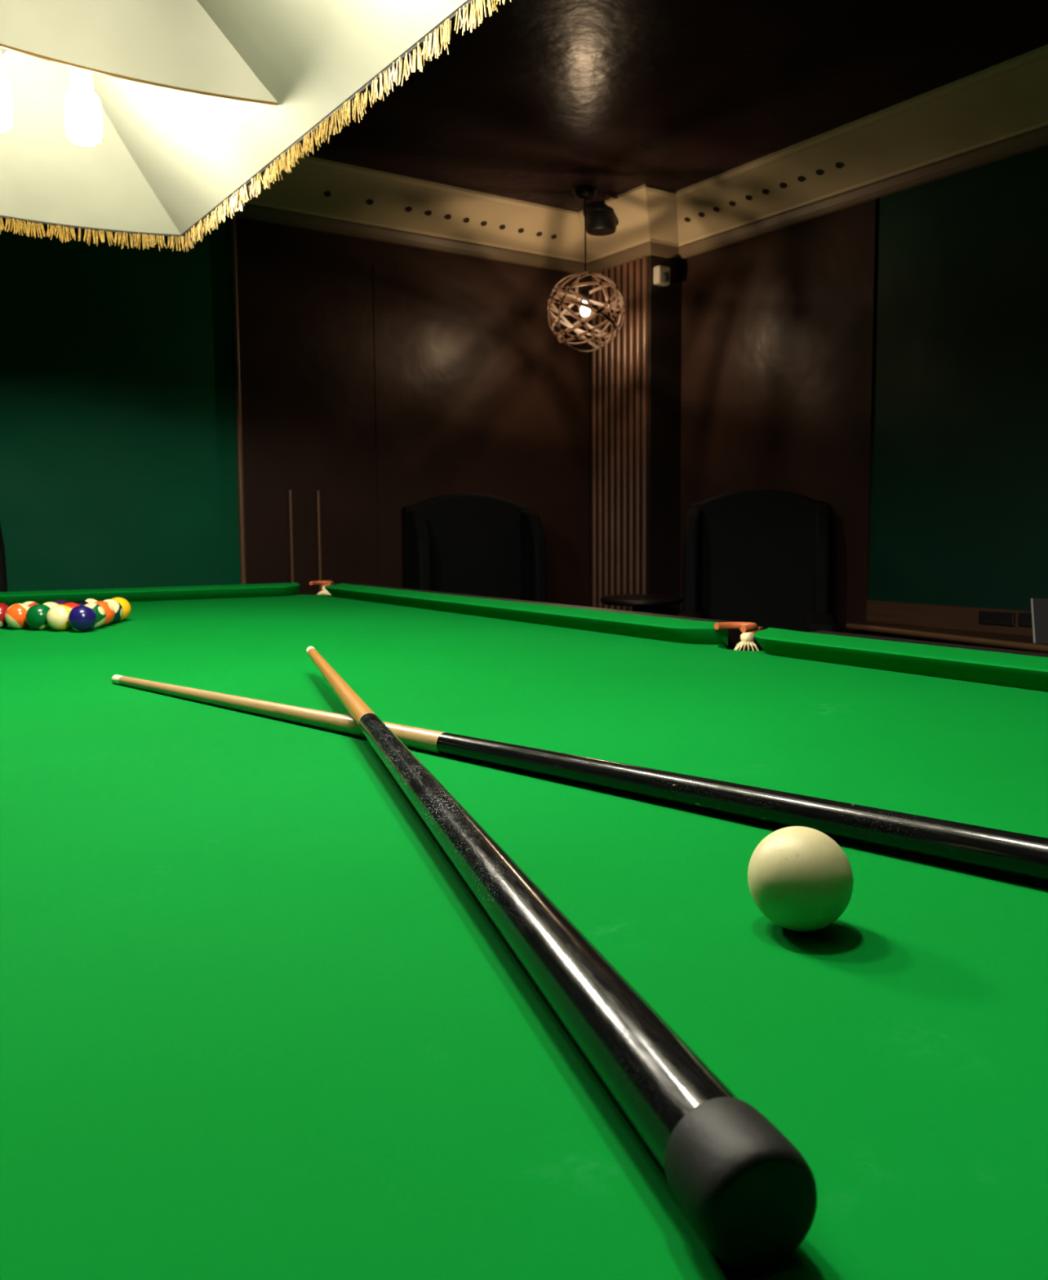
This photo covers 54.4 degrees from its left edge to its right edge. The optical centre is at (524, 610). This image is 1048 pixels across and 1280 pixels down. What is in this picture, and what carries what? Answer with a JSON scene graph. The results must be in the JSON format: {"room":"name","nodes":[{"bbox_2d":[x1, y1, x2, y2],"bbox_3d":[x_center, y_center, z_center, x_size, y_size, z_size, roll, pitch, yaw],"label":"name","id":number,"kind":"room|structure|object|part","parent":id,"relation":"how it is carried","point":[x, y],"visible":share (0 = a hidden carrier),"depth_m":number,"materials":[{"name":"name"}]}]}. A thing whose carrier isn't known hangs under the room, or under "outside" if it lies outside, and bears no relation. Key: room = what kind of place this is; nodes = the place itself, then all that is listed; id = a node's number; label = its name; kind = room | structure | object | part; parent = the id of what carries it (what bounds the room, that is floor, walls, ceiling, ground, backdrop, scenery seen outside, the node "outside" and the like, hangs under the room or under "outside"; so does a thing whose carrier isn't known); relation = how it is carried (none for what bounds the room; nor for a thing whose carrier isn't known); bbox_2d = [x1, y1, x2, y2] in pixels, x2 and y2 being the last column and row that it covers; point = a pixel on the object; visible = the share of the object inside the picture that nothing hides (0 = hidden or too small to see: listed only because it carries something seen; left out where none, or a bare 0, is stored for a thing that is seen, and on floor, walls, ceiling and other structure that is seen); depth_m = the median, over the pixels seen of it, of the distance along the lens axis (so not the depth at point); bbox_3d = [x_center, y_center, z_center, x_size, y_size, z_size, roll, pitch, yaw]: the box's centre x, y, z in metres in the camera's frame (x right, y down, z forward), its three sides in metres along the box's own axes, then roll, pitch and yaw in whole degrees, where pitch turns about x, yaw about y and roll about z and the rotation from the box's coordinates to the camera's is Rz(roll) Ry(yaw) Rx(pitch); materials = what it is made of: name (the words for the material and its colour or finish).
{"room":"games hall","nodes":[
{"label":"games hall","id":0,"kind":"room"},
{"bbox_2d":[0,213,240,591],"bbox_3d":[-2.367,-0.672,4.428,7.360,2.770,0.175,-4,6,-34],"label":"wall","id":1,"kind":"structure","parent":0,"point":[118,468],"depth_m":4.65,"materials":[{"name":"green paint"}]},
{"bbox_2d":[229,214,246,584],"bbox_3d":[-1.383,-0.674,4.966,0.029,2.470,0.029,-4,6,-34],"label":"trim","id":2,"kind":"structure","parent":1,"relation":"attached to","point":[232,221],"depth_m":4.93,"materials":[{"name":"brown"}]},
{"bbox_2d":[288,489,293,582],"bbox_3d":[-1.170,-0.030,5.164,0.014,1.150,0.014,-4,6,-34],"label":"trim","id":3,"kind":"structure","parent":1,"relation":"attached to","point":[290,491],"depth_m":5.13,"materials":[{"name":"brown"}]},
{"bbox_2d":[324,191,331,196],"bbox_3d":[-0.951,-2.016,4.933,0.034,0.020,0.032,-4,6,-34],"label":"hole","id":4,"kind":"object","parent":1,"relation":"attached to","point":[326,193],"depth_m":4.93,"materials":[{"name":"brown"}]},
{"bbox_2d":[366,199,373,204],"bbox_3d":[-0.764,-2.028,5.060,0.034,0.020,0.032,-4,6,-34],"label":"hole","id":5,"kind":"object","parent":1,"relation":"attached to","point":[369,202],"depth_m":5.06,"materials":[{"name":"brown"}]},
{"bbox_2d":[405,206,412,212],"bbox_3d":[-0.586,-2.040,5.182,0.034,0.020,0.032,-4,6,-34],"label":"hole","id":6,"kind":"object","parent":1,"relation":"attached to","point":[408,209],"depth_m":5.18,"materials":[{"name":"brown"}]},
{"bbox_2d":[235,217,589,606],"bbox_3d":[-0.500,-0.684,5.591,2.150,2.570,0.025,-4,6,-34],"label":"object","id":7,"kind":"structure","parent":1,"relation":"attached to","point":[306,298],"depth_m":5.25,"materials":[{"name":"brown wood"}]},
{"bbox_2d":[425,210,431,215],"bbox_3d":[-0.492,-2.046,5.247,0.034,0.020,0.032,-4,6,-34],"label":"hole","id":8,"kind":"object","parent":1,"relation":"attached to","point":[427,212],"depth_m":5.25,"materials":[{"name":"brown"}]},
{"bbox_2d":[373,264,511,587],"bbox_3d":[-0.424,-0.737,5.622,0.855,2.170,0.003,-4,6,-34],"label":"wall panel","id":9,"kind":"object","parent":1,"relation":"attached to","point":[442,343],"depth_m":5.54,"materials":[{"name":"brown wood"}]},
{"bbox_2d":[444,213,451,219],"bbox_3d":[-0.396,-2.052,5.312,0.034,0.020,0.032,-4,6,-34],"label":"hole","id":10,"kind":"object","parent":1,"relation":"attached to","point":[447,216],"depth_m":5.31,"materials":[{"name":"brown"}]},
{"bbox_2d":[463,217,469,222],"bbox_3d":[-0.304,-2.058,5.375,0.034,0.020,0.032,-4,6,-34],"label":"hole","id":11,"kind":"object","parent":1,"relation":"attached to","point":[466,220],"depth_m":5.37,"materials":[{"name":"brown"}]},
{"bbox_2d":[480,221,487,226],"bbox_3d":[-0.214,-2.064,5.437,0.034,0.020,0.032,-4,6,-34],"label":"hole","id":12,"kind":"object","parent":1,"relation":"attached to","point":[482,223],"depth_m":5.44,"materials":[{"name":"brown"}]},
{"bbox_2d":[499,224,505,229],"bbox_3d":[-0.117,-2.071,5.503,0.034,0.020,0.032,-4,6,-34],"label":"hole","id":13,"kind":"object","parent":1,"relation":"attached to","point":[501,226],"depth_m":5.50,"materials":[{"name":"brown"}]},
{"bbox_2d":[518,227,524,233],"bbox_3d":[-0.016,-2.077,5.572,0.034,0.020,0.032,-4,6,-34],"label":"hole","id":14,"kind":"object","parent":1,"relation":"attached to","point":[521,230],"depth_m":5.57,"materials":[{"name":"brown"}]},
{"bbox_2d":[536,231,542,236],"bbox_3d":[0.085,-2.083,5.641,0.034,0.020,0.032,-4,6,-34],"label":"hole","id":15,"kind":"object","parent":1,"relation":"attached to","point":[538,233],"depth_m":5.64,"materials":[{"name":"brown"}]},
{"bbox_2d":[551,234,556,239],"bbox_3d":[0.167,-2.089,5.697,0.034,0.020,0.032,-4,6,-34],"label":"hole","id":16,"kind":"object","parent":1,"relation":"attached to","point":[553,236],"depth_m":5.70,"materials":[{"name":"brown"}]},
{"bbox_2d":[591,255,647,611],"bbox_3d":[0.554,-0.822,5.947,0.032,2.770,0.490,-4,6,-34],"label":"trim","id":17,"kind":"structure","parent":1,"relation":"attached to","point":[644,257],"depth_m":5.90,"materials":[{"name":"brown wood"}]},
{"bbox_2d":[232,44,1047,262],"bbox_3d":[-0.228,-1.711,1.112,7.060,0.170,7.510,-4,6,-34],"label":"trim","id":18,"kind":"structure","parent":1,"relation":"attached to","point":[1007,99],"depth_m":4.92,"materials":[{"name":"beige paint"}]},
{"bbox_2d":[684,217,690,222],"bbox_3d":[0.867,-2.071,5.402,0.032,0.020,0.034,-4,6,-34],"label":"hole","id":19,"kind":"object","parent":18,"relation":"in","point":[686,219],"depth_m":5.40,"materials":[{"name":"brown"}]},
{"bbox_2d":[697,212,704,217],"bbox_3d":[0.926,-2.065,5.316,0.032,0.020,0.034,-4,6,-34],"label":"hole","id":20,"kind":"object","parent":18,"relation":"in","point":[700,214],"depth_m":5.32,"materials":[{"name":"brown"}]},
{"bbox_2d":[728,200,735,206],"bbox_3d":[1.051,-2.050,5.135,0.032,0.020,0.034,-4,6,-34],"label":"hole","id":21,"kind":"object","parent":18,"relation":"in","point":[731,203],"depth_m":5.14,"materials":[{"name":"brown"}]},
{"bbox_2d":[745,195,751,200],"bbox_3d":[1.113,-2.043,5.045,0.032,0.020,0.034,-4,6,-34],"label":"hole","id":22,"kind":"object","parent":18,"relation":"in","point":[748,197],"depth_m":5.05,"materials":[{"name":"brown"}]},
{"bbox_2d":[762,188,768,194],"bbox_3d":[1.175,-2.036,4.954,0.032,0.020,0.034,-4,6,-34],"label":"hole","id":23,"kind":"object","parent":18,"relation":"in","point":[765,191],"depth_m":4.95,"materials":[{"name":"brown"}]},
{"bbox_2d":[713,206,719,212],"bbox_3d":[0.987,-2.058,5.228,0.032,0.020,0.034,-4,6,-34],"label":"hole","id":24,"kind":"object","parent":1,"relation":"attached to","point":[716,209],"depth_m":5.23,"materials":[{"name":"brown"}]},
{"bbox_2d":[316,490,321,595],"bbox_3d":[-1.047,-0.038,5.248,0.014,1.150,0.014,-4,6,-34],"label":"stick","id":25,"kind":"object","parent":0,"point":[317,491],"depth_m":5.21,"materials":[{"name":"brown wood"}]},
{"bbox_2d":[295,0,1047,212],"bbox_3d":[-0.216,-1.851,1.169,7.360,0.100,7.810,-4,6,-34],"label":"ceiling","id":26,"kind":"structure","parent":0,"point":[543,100],"depth_m":3.94,"materials":[{"name":"brown wood"}]},
{"bbox_2d":[0,0,511,252],"bbox_3d":[-0.363,-1.254,1.121,0.644,1.079,2.512,-4,6,-34],"label":"pendant lamp","id":27,"kind":"object","parent":26,"relation":"hanging from","point":[148,117],"visible":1,"depth_m":1.69,"materials":[{"name":"white fabric"}]},
{"bbox_3d":[-0.862,-0.826,1.653,0.057,0.088,0.057,-4,6,-34],"label":"bulb","id":28,"kind":"part","parent":27,"relation":"part of","materials":[{"name":"white glass"}]},
{"bbox_3d":[-0.743,-0.832,1.717,0.057,0.088,0.057,-4,6,-34],"label":"bulb","id":29,"kind":"part","parent":27,"relation":"part of","materials":[{"name":"white glass"}]},
{"bbox_2d":[547,185,624,351],"bbox_3d":[0.313,-1.742,5.231,0.396,0.811,0.399,-4,6,-34],"label":"pendant lamp","id":30,"kind":"object","parent":26,"relation":"hanging from","point":[584,193],"visible":1,"depth_m":5.17,"materials":[{"name":"black metal"}]},
{"bbox_3d":[0.314,-1.878,5.220,0.010,0.458,0.008,-4,6,-34],"label":"cord","id":31,"kind":"part","parent":30,"relation":"part of","materials":[{"name":"black metal"}]},
{"bbox_3d":[0.316,-1.553,5.247,0.048,0.076,0.048,-4,6,-34],"label":"bulb","id":32,"kind":"part","parent":30,"relation":"part of","materials":[{"name":"white glass"}]},
{"bbox_3d":[0.314,-1.539,5.248,0.396,0.403,0.399,-4,6,-34],"label":"lamp shade","id":33,"kind":"part","parent":30,"relation":"part of","materials":[{"name":"brown wood"}]},
{"bbox_2d":[582,200,617,235],"bbox_3d":[0.415,-2.104,5.484,0.196,0.135,0.196,-4,6,-34],"label":"spotlight","id":34,"kind":"object","parent":26,"relation":"attached to","point":[601,218],"visible":0.85,"depth_m":5.42,"materials":[{"name":"black plastic"}]},
{"bbox_3d":[0.415,-2.149,5.480,0.196,0.045,0.196,-4,6,-34],"label":"mounting plate","id":35,"kind":"part","parent":34,"relation":"part of","materials":[{"name":"black plastic"}]},
{"bbox_2d":[606,193,617,199],"bbox_3d":[0.531,-2.153,5.336,0.240,0.014,0.012,-4,6,-34],"label":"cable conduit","id":36,"kind":"object","parent":26,"relation":"attached to","point":[612,196],"visible":0.43,"depth_m":5.28,"materials":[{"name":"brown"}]},
{"bbox_2d":[779,182,786,188],"bbox_3d":[1.237,-2.029,4.864,0.032,0.020,0.034,-4,6,-34],"label":"hole","id":37,"kind":"object","parent":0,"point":[782,185],"depth_m":4.87,"materials":[{"name":"brown"}]},
{"bbox_2d":[797,176,804,182],"bbox_3d":[1.300,-2.021,4.774,0.032,0.020,0.034,-4,6,-34],"label":"hole","id":38,"kind":"object","parent":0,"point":[800,179],"depth_m":4.78,"materials":[{"name":"brown"}]},
{"bbox_2d":[815,169,823,175],"bbox_3d":[1.360,-2.014,4.686,0.032,0.020,0.034,-4,6,-34],"label":"hole","id":39,"kind":"object","parent":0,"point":[818,172],"depth_m":4.69,"materials":[{"name":"brown"}]},
{"bbox_2d":[835,162,843,168],"bbox_3d":[1.422,-2.007,4.596,0.032,0.020,0.034,-4,6,-34],"label":"hole","id":40,"kind":"object","parent":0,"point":[837,165],"depth_m":4.60,"materials":[{"name":"brown"}]},
{"bbox_2d":[868,145,1047,610],"bbox_3d":[2.779,-0.612,3.286,0.170,2.770,7.535,-4,6,-34],"label":"wall","id":41,"kind":"structure","parent":0,"point":[959,504],"depth_m":4.39,"materials":[{"name":"green paint"}]},
{"bbox_2d":[588,255,681,615],"bbox_3d":[0.643,-0.829,6.026,0.240,2.770,0.585,-4,6,-34],"label":"column","id":42,"kind":"structure","parent":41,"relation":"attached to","point":[664,342],"depth_m":5.80,"materials":[{"name":"paint"}]},
{"bbox_2d":[653,265,670,286],"bbox_3d":[0.766,-1.850,5.633,0.090,0.100,0.066,-4,6,-34],"label":"sensor","id":43,"kind":"object","parent":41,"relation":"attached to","point":[661,273],"visible":1,"depth_m":5.61,"materials":[{"name":"beige plastic"}]},
{"bbox_2d":[680,198,877,634],"bbox_3d":[1.268,-0.674,5.330,0.010,2.570,1.287,-4,6,-34],"label":"wall panel","id":44,"kind":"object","parent":41,"relation":"attached to","point":[778,326],"depth_m":5.14,"materials":[{"name":"brown wood"}]},
{"bbox_3d":[-0.196,1.008,1.412,7.360,0.100,7.810,-4,6,-34],"label":"floor","id":45,"kind":"structure","parent":0,"visible":0},
{"bbox_2d":[0,523,8,591],"bbox_3d":[-2.252,0.156,3.736,0.730,1.235,0.750,-4,6,-36],"label":"armchair","id":46,"kind":"object","parent":45,"relation":"on","point":[3,580],"visible":0.02,"depth_m":3.93,"materials":[{"name":"leather"}]},
{"bbox_2d":[401,493,547,602],"bbox_3d":[-0.187,0.027,5.088,0.730,1.235,0.750,-2,5,-20],"label":"armchair","id":47,"kind":"object","parent":45,"relation":"on","point":[472,544],"visible":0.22,"depth_m":5.28,"materials":[{"name":"leather"}]},
{"bbox_2d":[0,580,1047,1279],"bbox_3d":[-0.435,0.510,1.389,1.993,0.900,3.949,-4,6,-34],"label":"table","id":48,"kind":"object","parent":45,"relation":"on","point":[258,1021],"visible":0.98,"depth_m":0.51,"materials":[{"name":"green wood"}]},
{"bbox_2d":[0,602,8,628],"bbox_3d":[-1.111,0.011,2.155,0.054,0.054,0.054,-2,5,-15],"label":"ball","id":49,"kind":"object","parent":48,"relation":"on","point":[3,607],"visible":0.67,"depth_m":2.14,"materials":[{"name":"red plastic"}]},
{"bbox_2d":[4,603,29,629],"bbox_3d":[-1.057,0.013,2.134,0.054,0.054,0.054,-2,5,-16],"label":"striped ball","id":50,"kind":"object","parent":48,"relation":"on","point":[15,615],"visible":0.75,"depth_m":2.11,"materials":[{"name":"orange plastic"}]},
{"bbox_2d":[22,601,38,607],"bbox_3d":[-1.062,0.008,2.191,0.054,0.054,0.054,-1,5,-5],"label":"striped ball","id":51,"kind":"object","parent":48,"relation":"on","point":[29,604],"visible":0.13,"depth_m":2.18,"materials":[{"name":"plastic"}]},
{"bbox_2d":[25,604,50,630],"bbox_3d":[-1.004,0.014,2.113,0.054,0.054,0.054,-1,5,-11],"label":"ball","id":52,"kind":"object","parent":48,"relation":"on","point":[36,615],"visible":0.86,"depth_m":2.09,"materials":[{"name":"green plastic"}]},
{"bbox_2d":[43,601,58,627],"bbox_3d":[-1.009,0.009,2.170,0.054,0.054,0.054,-2,5,-13],"label":"striped ball","id":53,"kind":"object","parent":48,"relation":"on","point":[50,604],"visible":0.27,"depth_m":2.16,"materials":[{"name":"white plastic"}]},
{"bbox_2d":[46,604,71,631],"bbox_3d":[-0.951,0.015,2.092,0.054,0.054,0.054,-1,5,-7],"label":"striped ball","id":54,"kind":"object","parent":48,"relation":"on","point":[57,615],"visible":0.82,"depth_m":2.07,"materials":[{"name":"plastic"}]},
{"bbox_2d":[53,600,67,604],"bbox_3d":[-1.013,0.004,2.227,0.054,0.054,0.054,-1,5,-10],"label":"ball","id":55,"kind":"object","parent":48,"relation":"on","point":[59,602],"visible":0.11,"depth_m":2.21,"materials":[{"name":"purple plastic"}]},
{"bbox_2d":[63,602,79,628],"bbox_3d":[-0.955,0.011,2.149,0.054,0.054,0.054,-1,5,-9],"label":"ball","id":56,"kind":"object","parent":48,"relation":"on","point":[71,605],"visible":0.12,"depth_m":2.14,"materials":[{"name":"red plastic"}]},
{"bbox_2d":[74,600,88,605],"bbox_3d":[-0.960,0.006,2.206,0.054,0.054,0.054,-1,5,-12],"label":"ball","id":57,"kind":"object","parent":48,"relation":"on","point":[79,602],"visible":0.12,"depth_m":2.19,"materials":[{"name":"black plastic"}]},
{"bbox_2d":[67,604,97,631],"bbox_3d":[-0.898,0.017,2.071,0.054,0.054,0.054,-1,5,-7],"label":"ball","id":58,"kind":"object","parent":48,"relation":"on","point":[82,618],"visible":1,"depth_m":2.05,"materials":[{"name":"blue plastic"}]},
{"bbox_2d":[82,598,97,603],"bbox_3d":[-0.964,0.001,2.263,0.054,0.054,0.054,-1,5,-9],"label":"striped ball","id":59,"kind":"object","parent":48,"relation":"on","point":[88,600],"visible":0.2,"depth_m":2.25,"materials":[{"name":"white plastic"}]},
{"bbox_2d":[84,603,106,629],"bbox_3d":[-0.902,0.012,2.128,0.054,0.054,0.054,-1,5,-8],"label":"striped ball","id":60,"kind":"object","parent":48,"relation":"on","point":[100,613],"visible":0.55,"depth_m":2.12,"materials":[{"name":"green plastic"}]},
{"bbox_2d":[93,600,115,626],"bbox_3d":[-0.907,0.007,2.185,0.054,0.054,0.054,-1,5,-12],"label":"ball","id":61,"kind":"object","parent":48,"relation":"on","point":[109,611],"visible":0.53,"depth_m":2.17,"materials":[{"name":"orange plastic"}]},
{"bbox_2d":[103,599,123,623],"bbox_3d":[-0.911,0.003,2.242,0.054,0.054,0.054,-1,5,-12],"label":"striped ball","id":62,"kind":"object","parent":48,"relation":"on","point":[117,607],"visible":0.41,"depth_m":2.23,"materials":[{"name":"plastic"}]},
{"bbox_2d":[111,597,131,621],"bbox_3d":[-0.916,-0.002,2.298,0.054,0.054,0.054,-2,5,-13],"label":"ball","id":63,"kind":"object","parent":48,"relation":"on","point":[126,607],"visible":0.44,"depth_m":2.29,"materials":[{"name":"yellow plastic"}]},
{"bbox_2d":[0,582,299,606],"bbox_3d":[-1.405,-0.029,2.765,1.606,0.039,0.080,-3,5,-26],"label":"cushion","id":64,"kind":"object","parent":48,"relation":"on","point":[148,595],"depth_m":2.92,"materials":[{"name":"green fabric"}]},
{"bbox_2d":[324,582,728,645],"bbox_3d":[-0.133,-0.009,2.424,0.080,0.039,1.615,-4,6,-34],"label":"cushion","id":65,"kind":"object","parent":48,"relation":"on","point":[667,631],"depth_m":2.11,"materials":[{"name":"green fabric"}]},
{"bbox_3d":[-0.074,0.038,2.498,0.096,0.129,1.615,-4,6,-34],"label":"rail","id":66,"kind":"part","parent":48,"relation":"part of","materials":[{"name":"green fabric"}]},
{"bbox_2d":[306,646,817,1270],"bbox_3d":[-0.118,0.113,0.867,0.037,0.037,1.226,-2,6,-18],"label":"cue","id":67,"kind":"object","parent":48,"relation":"on","point":[749,1194],"visible":1,"depth_m":0.34,"materials":[{"name":"black paint"}]},
{"bbox_2d":[111,675,1047,884],"bbox_3d":[-0.019,0.126,0.893,1.471,0.033,0.033,4,6,43],"label":"cue","id":68,"kind":"object","parent":48,"relation":"on","point":[1003,852],"visible":0.96,"depth_m":0.73,"materials":[{"name":"black paint"}]},
{"bbox_2d":[747,826,853,931],"bbox_3d":[0.144,0.140,0.534,0.053,0.053,0.053,-1,5,-5],"label":"cue ball","id":69,"kind":"object","parent":48,"relation":"on","point":[800,878],"visible":1,"depth_m":0.52,"materials":[{"name":"white plastic"}]},
{"bbox_2d":[753,627,1047,691],"bbox_3d":[0.824,0.102,1.034,0.080,0.039,1.583,-4,6,-34],"label":"cushion","id":70,"kind":"object","parent":48,"relation":"on","point":[977,668],"depth_m":1.41,"materials":[{"name":"green fabric"}]},
{"bbox_3d":[0.914,0.152,1.064,0.096,0.129,1.575,-4,6,-34],"label":"rail","id":71,"kind":"part","parent":48,"relation":"part of","materials":[{"name":"green fabric"}]},
{"bbox_2d":[600,594,682,613],"bbox_3d":[0.615,0.273,5.337,0.430,0.690,0.430,-4,6,-34],"label":"side table","id":72,"kind":"object","parent":45,"relation":"on","point":[639,602],"visible":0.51,"depth_m":5.18,"materials":[{"name":"black wood"}]},
{"bbox_2d":[676,488,836,650],"bbox_3d":[1.087,0.041,4.817,0.730,1.235,0.750,1,5,16],"label":"armchair","id":73,"kind":"object","parent":45,"relation":"on","point":[760,557],"visible":0.48,"depth_m":5.02,"materials":[{"name":"leather"}]},
{"bbox_3d":[0.784,0.225,4.855,0.130,0.425,0.630,1,5,16],"label":"arm","id":74,"kind":"part","parent":73,"relation":"part of","materials":[{"name":"leather"}]},
{"bbox_3d":[1.362,0.235,4.695,0.130,0.425,0.630,1,5,16],"label":"arm","id":75,"kind":"part","parent":73,"relation":"part of","materials":[{"name":"leather"}]},
{"bbox_2d":[846,600,1047,653],"bbox_3d":[2.007,0.372,4.001,0.402,0.700,1.855,-4,6,-34],"label":"wall ledge","id":76,"kind":"object","parent":45,"relation":"on","point":[945,624],"visible":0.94,"depth_m":4.45,"materials":[{"name":"brown wood"}]},
{"bbox_3d":[2.039,0.434,4.024,0.330,0.572,1.850,-4,6,-34],"label":"panel","id":77,"kind":"part","parent":76,"relation":"part of","materials":[{"name":"black wood"}]},
{"bbox_2d":[978,610,1015,626],"bbox_3d":[1.992,0.036,4.295,0.016,0.058,0.160,-4,6,-34],"label":"wall socket","id":78,"kind":"object","parent":76,"relation":"attached to","point":[990,618],"visible":1,"depth_m":4.29,"materials":[{"name":"black plastic"}]},
{"bbox_2d":[1017,612,1032,627],"bbox_3d":[2.068,0.041,4.184,0.016,0.058,0.080,-4,6,-34],"label":"wall socket","id":79,"kind":"object","parent":76,"relation":"attached to","point":[1025,620],"visible":0.64,"depth_m":4.19,"materials":[{"name":"black plastic"}]},
{"bbox_2d":[1031,598,1047,643],"bbox_3d":[2.055,0.045,3.915,0.175,0.187,0.144,-5,7,-43],"label":"folded card","id":80,"kind":"object","parent":76,"relation":"on","point":[1039,606],"visible":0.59,"depth_m":3.91,"materials":[{"name":"grey paper"}]},
{"bbox_3d":[-3.177,-0.224,-0.786,0.100,2.770,7.535,-4,6,-34],"label":"wall","id":81,"kind":"structure","parent":0,"visible":0},
{"bbox_2d":[217,124,1047,275],"bbox_3d":[-0.227,-1.598,1.121,7.060,0.054,7.510,-4,6,-34],"label":"trim","id":82,"kind":"structure","parent":81,"relation":"attached to","point":[1037,138],"depth_m":5.10,"materials":[{"name":"beige paint"}]}
]}

